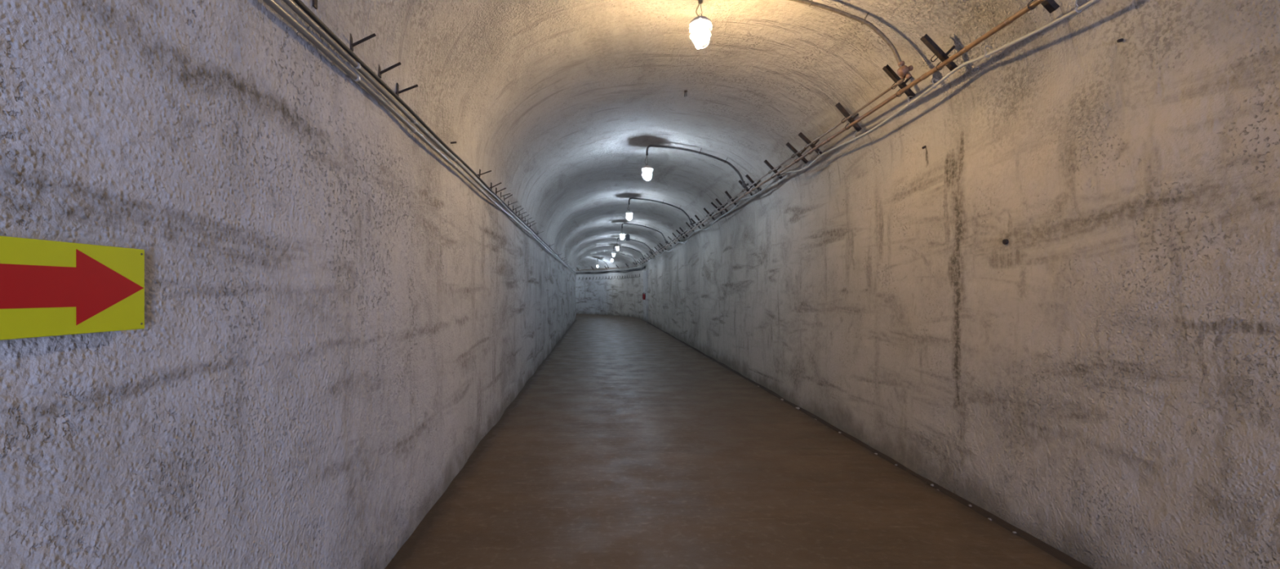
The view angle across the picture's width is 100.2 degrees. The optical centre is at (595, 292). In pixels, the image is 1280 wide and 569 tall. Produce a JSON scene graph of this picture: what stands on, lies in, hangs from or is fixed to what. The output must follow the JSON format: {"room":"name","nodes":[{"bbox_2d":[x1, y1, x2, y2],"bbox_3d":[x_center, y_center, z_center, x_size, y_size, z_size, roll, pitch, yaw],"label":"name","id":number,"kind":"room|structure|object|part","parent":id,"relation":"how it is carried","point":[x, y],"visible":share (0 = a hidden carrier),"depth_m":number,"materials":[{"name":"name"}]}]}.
{"room":"underground passage","nodes":[
{"label":"underground passage","id":0,"kind":"room"},
{"bbox_2d":[0,0,1279,568],"bbox_3d":[1.040,0.175,15.821,9.592,2.350,38.803,0,0,-8],"label":"wall","id":1,"kind":"structure","parent":0,"point":[337,318],"depth_m":2.09,"materials":[{"name":"paint"}]},
{"bbox_2d":[0,235,144,340],"bbox_3d":[-0.948,-0.008,0.877,0.019,0.165,0.470,0,0,0],"label":"arrow sign","id":2,"kind":"object","parent":1,"relation":"attached to","point":[48,288],"visible":1,"depth_m":0.95,"materials":[{"name":"yellow metal"}]},
{"bbox_2d":[312,0,317,9],"bbox_3d":[-0.975,-0.999,1.800,0.059,0.072,0.024,0,0,0],"label":"stub","id":3,"kind":"object","parent":1,"relation":"attached to","point":[314,2],"visible":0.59,"depth_m":1.80,"materials":[{"name":"black metal"}]},
{"bbox_2d":[350,33,376,51],"bbox_3d":[-0.931,-0.975,2.071,0.148,0.067,0.027,0,0,-5],"label":"hook","id":4,"kind":"object","parent":1,"relation":"attached to","point":[352,45],"visible":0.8,"depth_m":2.07,"materials":[{"name":"black metal"}]},
{"bbox_3d":[-0.976,-0.972,2.067,0.059,0.062,0.024,-4,3,-4],"label":"plate","id":5,"kind":"part","parent":4,"relation":"part of","materials":[{"name":"metal"}]},
{"bbox_2d":[377,62,401,78],"bbox_3d":[-0.931,-0.980,2.341,0.147,0.068,0.027,0,0,0],"label":"hook","id":6,"kind":"object","parent":1,"relation":"attached to","point":[380,72],"visible":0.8,"depth_m":2.34,"materials":[{"name":"black metal"}]},
{"bbox_3d":[-0.977,-0.975,2.340,0.059,0.062,0.024,-5,-3,-3],"label":"plate","id":7,"kind":"part","parent":6,"relation":"part of","materials":[{"name":"metal"}]},
{"bbox_3d":[-0.905,-0.987,2.344,0.097,0.046,0.016,-5,-3,-3],"label":"arm","id":8,"kind":"part","parent":6,"relation":"part of","materials":[{"name":"metal"}]},
{"bbox_2d":[395,82,417,96],"bbox_3d":[-0.929,-0.971,2.553,0.151,0.063,0.028,0,0,-5],"label":"hook","id":9,"kind":"object","parent":1,"relation":"attached to","point":[397,91],"visible":0.66,"depth_m":2.55,"materials":[{"name":"black metal"}]},
{"bbox_3d":[-0.975,-0.971,2.550,0.059,0.062,0.024,0,-4,-5],"label":"plate","id":10,"kind":"part","parent":9,"relation":"part of","materials":[{"name":"metal"}]},
{"bbox_3d":[-0.903,-0.977,2.556,0.097,0.046,0.016,0,-4,-5],"label":"arm","id":11,"kind":"part","parent":9,"relation":"part of","materials":[{"name":"metal"}]},
{"bbox_2d":[262,0,574,274],"bbox_3d":[-1.192,-0.841,13.786,3.032,0.054,33.844,0,0,-6],"label":"cable","id":12,"kind":"object","parent":1,"relation":"attached to","point":[273,4],"visible":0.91,"depth_m":2.13,"materials":[{"name":"metal"}]},
{"bbox_2d":[282,0,577,275],"bbox_3d":[-1.189,-0.888,13.787,3.033,0.056,33.848,0,0,-6],"label":"cable","id":13,"kind":"object","parent":1,"relation":"attached to","point":[291,3],"visible":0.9,"depth_m":2.25,"materials":[{"name":"metal"}]},
{"bbox_2d":[293,0,571,268],"bbox_3d":[-1.193,-0.917,13.784,3.028,0.030,33.841,0,0,-6],"label":"cable","id":14,"kind":"object","parent":1,"relation":"attached to","point":[299,2],"visible":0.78,"depth_m":2.34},
{"bbox_2d":[477,168,491,177],"bbox_3d":[-0.927,-0.977,4.351,0.154,0.063,0.027,0,0,0],"label":"hook","id":15,"kind":"object","parent":1,"relation":"attached to","point":[480,174],"visible":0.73,"depth_m":4.34,"materials":[{"name":"black metal"}]},
{"bbox_2d":[489,182,501,189],"bbox_3d":[-0.930,-0.970,4.838,0.150,0.063,0.027,0,0,6],"label":"hook","id":16,"kind":"object","parent":1,"relation":"attached to","point":[491,186],"visible":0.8,"depth_m":4.83,"materials":[{"name":"black metal"}]},
{"bbox_2d":[495,187,506,194],"bbox_3d":[-0.929,-0.972,5.078,0.151,0.063,0.026,0,0,5],"label":"hook","id":17,"kind":"object","parent":1,"relation":"attached to","point":[496,191],"visible":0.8,"depth_m":5.07,"materials":[{"name":"black metal"}]},
{"bbox_2d":[643,270,648,322],"bbox_3d":[2.303,0.140,24.550,0.090,2.320,1.900,0,0,0],"label":"pilaster","id":18,"kind":"object","parent":1,"relation":"attached to","point":[645,273],"visible":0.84,"depth_m":23.98,"materials":[{"name":"grey concrete"}]},
{"bbox_2d":[642,293,645,299],"bbox_3d":[2.178,0.131,24.190,0.123,0.337,0.139,0,0,39],"label":"fire extinguisher","id":19,"kind":"object","parent":18,"relation":"attached to","point":[644,294],"visible":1,"depth_m":24.18,"materials":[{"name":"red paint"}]},
{"bbox_2d":[1002,239,1008,244],"bbox_3d":[2.324,-0.290,2.995,0.064,0.036,0.030,0,0,0],"label":"peg","id":20,"kind":"object","parent":1,"relation":"attached to","point":[1005,242],"visible":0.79,"depth_m":2.99,"materials":[{"name":"black metal"}]},
{"bbox_2d":[384,313,1092,568],"bbox_3d":[-1.783,1.269,15.243,8.411,0.042,37.687,0,0,0],"label":"floor","id":21,"kind":"structure","parent":0,"point":[629,445],"depth_m":3.46,"materials":[{"name":"brown paint"}]},
{"bbox_2d":[317,0,1271,276],"bbox_3d":[-1.835,-1.525,15.183,8.299,1.051,37.566,0,0,0],"label":"ceiling","id":22,"kind":"structure","parent":0,"point":[563,102],"depth_m":4.16,"materials":[{"name":"paint"}]},
{"bbox_2d":[576,267,644,274],"bbox_3d":[-0.040,-1.153,29.609,2.108,0.091,11.210,0,0,-34],"label":"cable","id":23,"kind":"object","parent":22,"relation":"attached to","point":[643,268],"visible":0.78,"depth_m":29.93,"materials":[{"name":"black rubber"}]},
{"bbox_2d":[576,266,645,273],"bbox_3d":[-0.040,-1.222,29.609,2.108,0.076,11.210,0,0,-34],"label":"cable","id":24,"kind":"object","parent":22,"relation":"attached to","point":[644,266],"visible":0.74,"depth_m":29.81,"materials":[{"name":"black rubber"}]},
{"bbox_2d":[584,266,644,273],"bbox_3d":[-0.038,-1.186,29.610,2.118,0.077,11.204,0,0,-34],"label":"cable","id":25,"kind":"object","parent":22,"relation":"attached to","point":[643,267],"visible":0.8,"depth_m":29.41,"materials":[{"name":"black rubber"}]},
{"bbox_2d":[626,233,630,240],"bbox_3d":[1.080,-1.920,18.000,0.130,0.305,0.100,0,0,0],"label":"box","id":26,"kind":"object","parent":22,"relation":"hanging from","point":[628,236],"visible":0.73,"depth_m":17.95,"materials":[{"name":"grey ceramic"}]},
{"bbox_2d":[613,245,643,257],"bbox_3d":[1.358,-1.716,22.200,1.266,0.530,0.040,0,0,0],"label":"conduit","id":27,"kind":"object","parent":22,"relation":"attached to","point":[614,246],"visible":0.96,"depth_m":22.19,"materials":[{"name":"metal"}]},
{"bbox_2d":[617,237,651,252],"bbox_3d":[1.373,-1.715,19.000,1.236,0.529,0.040,0,0,0],"label":"conduit","id":28,"kind":"object","parent":22,"relation":"attached to","point":[618,237],"visible":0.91,"depth_m":18.99,"materials":[{"name":"metal"}]},
{"bbox_2d":[621,222,666,241],"bbox_3d":[1.358,-1.716,15.050,1.266,0.530,0.040,0,0,0],"label":"conduit","id":29,"kind":"object","parent":22,"relation":"attached to","point":[623,223],"visible":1,"depth_m":15.04,"materials":[{"name":"metal"}]},
{"bbox_2d":[619,230,624,239],"bbox_3d":[0.746,-1.666,15.044,0.152,0.340,0.153,0,0,-4],"label":"lamp","id":30,"kind":"object","parent":29,"relation":"hanging from","point":[621,233],"visible":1,"depth_m":15.02,"materials":[{"name":"white glass"}]},
{"bbox_2d":[628,197,691,222],"bbox_3d":[1.333,-1.716,11.080,1.316,0.530,0.040,0,0,0],"label":"conduit","id":31,"kind":"object","parent":22,"relation":"attached to","point":[678,208],"visible":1,"depth_m":11.07,"materials":[{"name":"metal"}]},
{"bbox_2d":[626,204,632,220],"bbox_3d":[0.696,-1.671,11.073,0.152,0.340,0.153,0,0,3],"label":"lamp","id":32,"kind":"object","parent":31,"relation":"hanging from","point":[628,212],"visible":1,"depth_m":11.06,"materials":[{"name":"white glass"}]},
{"bbox_2d":[645,144,744,183],"bbox_3d":[1.330,-1.716,7.130,1.322,0.530,0.040,0,0,0],"label":"conduit","id":33,"kind":"object","parent":22,"relation":"attached to","point":[651,145],"visible":1,"depth_m":7.12,"materials":[{"name":"metal"}]},
{"bbox_2d":[641,155,653,180],"bbox_3d":[0.690,-1.671,7.123,0.152,0.340,0.153,0,0,0],"label":"lamp","id":34,"kind":"object","parent":33,"relation":"hanging from","point":[646,168],"visible":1,"depth_m":7.11,"materials":[{"name":"white glass"}]},
{"bbox_2d":[742,181,748,189],"bbox_3d":[1.997,-1.439,7.144,0.092,0.116,0.088,0,0,0],"label":"junction box","id":35,"kind":"object","parent":33,"relation":"attached to","point":[744,185],"visible":1,"depth_m":7.11,"materials":[{"name":"grey metal"}]},
{"bbox_2d":[690,217,701,228],"bbox_3d":[2.103,-1.450,11.062,0.287,0.238,0.035,0,0,-3],"label":"bracket","id":36,"kind":"object","parent":22,"relation":"attached to","point":[696,224],"visible":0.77,"depth_m":11.05,"materials":[{"name":"metal"}]},
{"bbox_2d":[694,214,704,226],"bbox_3d":[2.113,-1.441,10.643,0.288,0.236,0.034,0,0,-4],"label":"bracket","id":37,"kind":"object","parent":22,"relation":"attached to","point":[695,215],"visible":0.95,"depth_m":10.63,"materials":[{"name":"metal"}]},
{"bbox_2d":[703,208,715,220],"bbox_3d":[2.107,-1.446,9.743,0.287,0.235,0.034,-1,1,-4],"label":"bracket","id":38,"kind":"object","parent":22,"relation":"attached to","point":[704,209],"visible":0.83,"depth_m":9.73,"materials":[{"name":"metal"}]},
{"bbox_2d":[711,202,724,214],"bbox_3d":[2.106,-1.447,9.086,0.287,0.235,0.034,-1,-1,5],"label":"bracket","id":39,"kind":"object","parent":22,"relation":"attached to","point":[712,203],"visible":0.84,"depth_m":9.08,"materials":[{"name":"metal"}]},
{"bbox_2d":[694,188,746,224],"bbox_3d":[2.025,-1.405,9.080,0.025,0.025,3.720,0,0,0],"label":"pipe","id":40,"kind":"object","parent":39,"relation":"attached to","point":[744,189],"visible":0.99,"depth_m":8.47,"materials":[{"name":"grey metal"}]},
{"bbox_2d":[715,198,728,212],"bbox_3d":[2.109,-1.442,8.769,0.288,0.233,0.035,0,0,1],"label":"bracket","id":41,"kind":"object","parent":22,"relation":"attached to","point":[716,199],"visible":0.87,"depth_m":8.75,"materials":[{"name":"metal"}]},
{"bbox_2d":[724,191,737,206],"bbox_3d":[2.113,-1.441,8.154,0.288,0.237,0.034,0,0,-5],"label":"bracket","id":42,"kind":"object","parent":22,"relation":"attached to","point":[726,192],"visible":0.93,"depth_m":8.14,"materials":[{"name":"metal"}]},
{"bbox_2d":[737,179,753,195],"bbox_3d":[2.107,-1.445,7.350,0.287,0.235,0.034,1,0,1],"label":"bracket","id":43,"kind":"object","parent":22,"relation":"attached to","point":[740,181],"visible":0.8,"depth_m":7.33,"materials":[{"name":"metal"}]},
{"bbox_2d":[745,173,761,191],"bbox_3d":[2.107,-1.446,7.001,0.287,0.235,0.034,0,1,-2],"label":"bracket","id":44,"kind":"object","parent":22,"relation":"attached to","point":[748,178],"visible":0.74,"depth_m":6.99,"materials":[{"name":"metal"}]},
{"bbox_2d":[764,159,782,179],"bbox_3d":[2.107,-1.446,6.220,0.287,0.235,0.034,0,-2,1],"label":"bracket","id":45,"kind":"object","parent":22,"relation":"attached to","point":[766,161],"visible":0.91,"depth_m":6.21,"materials":[{"name":"metal"}]},
{"bbox_2d":[785,142,808,163],"bbox_3d":[2.102,-1.451,5.487,0.287,0.238,0.035,0,0,5],"label":"bracket","id":46,"kind":"object","parent":22,"relation":"attached to","point":[804,160],"visible":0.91,"depth_m":5.48,"materials":[{"name":"metal"}]},
{"bbox_2d":[697,0,902,67],"bbox_3d":[1.325,-1.715,3.450,1.328,0.528,0.040,0,0,0],"label":"conduit","id":47,"kind":"object","parent":22,"relation":"attached to","point":[811,2],"visible":1,"depth_m":3.44,"materials":[{"name":"grey metal"}]},
{"bbox_2d":[688,2,712,48],"bbox_3d":[0.682,-1.732,3.443,0.152,0.303,0.153,0,0,0],"label":"lamp","id":48,"kind":"object","parent":47,"relation":"hanging from","point":[700,23],"visible":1,"depth_m":3.44,"materials":[{"name":"white glass"}]},
{"bbox_3d":[0.676,-1.649,3.450,0.056,0.071,0.056,0,0,0],"label":"bulb","id":49,"kind":"part","parent":48,"relation":"part of","materials":[{"name":"white glass"}]},
{"bbox_2d":[897,61,913,79],"bbox_3d":[1.997,-1.439,3.464,0.092,0.116,0.088,0,0,0],"label":"junction box","id":50,"kind":"object","parent":47,"relation":"attached to","point":[903,72],"visible":1,"depth_m":3.43,"materials":[{"name":"brown paint"}]},
{"bbox_2d":[798,132,822,154],"bbox_3d":[2.100,-1.454,5.150,0.286,0.240,0.035,0,0,1],"label":"bracket","id":51,"kind":"object","parent":22,"relation":"attached to","point":[801,135],"visible":0.84,"depth_m":5.13,"materials":[{"name":"metal"}]},
{"bbox_2d":[576,0,1045,271],"bbox_3d":[1.464,-1.358,15.336,4.456,0.032,37.031,0,0,-9],"label":"pipe","id":52,"kind":"object","parent":51,"relation":"attached to","point":[1010,20],"visible":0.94,"depth_m":3.48,"materials":[{"name":"metal"}]},
{"bbox_2d":[750,79,904,186],"bbox_3d":[2.025,-1.405,5.240,0.025,0.025,3.460,0,0,0],"label":"pipe","id":53,"kind":"object","parent":51,"relation":"attached to","point":[900,82],"visible":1,"depth_m":4.40,"materials":[{"name":"brown metal"}]},
{"bbox_2d":[576,0,1098,271],"bbox_3d":[1.593,-1.301,15.251,4.039,0.212,36.699,0,0,-8],"label":"cable","id":54,"kind":"object","parent":22,"relation":"attached to","point":[1078,9],"visible":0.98,"depth_m":3.28,"materials":[{"name":"metal"}]},
{"bbox_2d":[835,102,862,131],"bbox_3d":[2.108,-1.443,4.372,0.288,0.234,0.035,0,0,-3],"label":"bracket","id":55,"kind":"object","parent":22,"relation":"attached to","point":[839,106],"visible":0.84,"depth_m":4.36,"materials":[{"name":"metal"}]},
{"bbox_2d":[882,64,915,98],"bbox_3d":[2.100,-1.453,3.644,0.286,0.240,0.034,0,0,-6],"label":"bracket","id":56,"kind":"object","parent":22,"relation":"attached to","point":[889,71],"visible":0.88,"depth_m":3.63,"materials":[{"name":"metal"}]},
{"bbox_2d":[920,34,957,71],"bbox_3d":[2.101,-1.452,3.212,0.286,0.239,0.034,0,0,-3],"label":"bracket","id":57,"kind":"object","parent":22,"relation":"attached to","point":[926,40],"visible":0.79,"depth_m":3.20,"materials":[{"name":"metal"}]},
{"bbox_2d":[1026,0,1059,13],"bbox_3d":[2.111,-1.441,2.516,0.288,0.232,0.034,0,0,4],"label":"bracket","id":58,"kind":"object","parent":22,"relation":"attached to","point":[1051,6],"visible":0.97,"depth_m":2.51,"materials":[{"name":"metal"}]},
{"bbox_2d":[1116,38,1123,42],"bbox_3d":[2.316,-1.110,2.330,0.073,0.030,0.014,0,0,0],"label":"peg","id":59,"kind":"object","parent":22,"relation":"attached to","point":[1121,39],"visible":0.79,"depth_m":2.33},
{"bbox_3d":[2.106,-1.448,14.556,0.287,0.235,0.034,-3,-1,5],"label":"bracket","id":60,"kind":"object","parent":22,"relation":"attached to","visible":0},
{"bbox_2d":[667,226,693,243],"bbox_3d":[2.025,-1.405,13.040,0.025,0.025,3.720,0,0,0],"label":"pipe","id":61,"kind":"object","parent":60,"relation":"attached to","point":[691,226],"visible":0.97,"depth_m":12.46,"materials":[{"name":"grey metal"}]}
]}

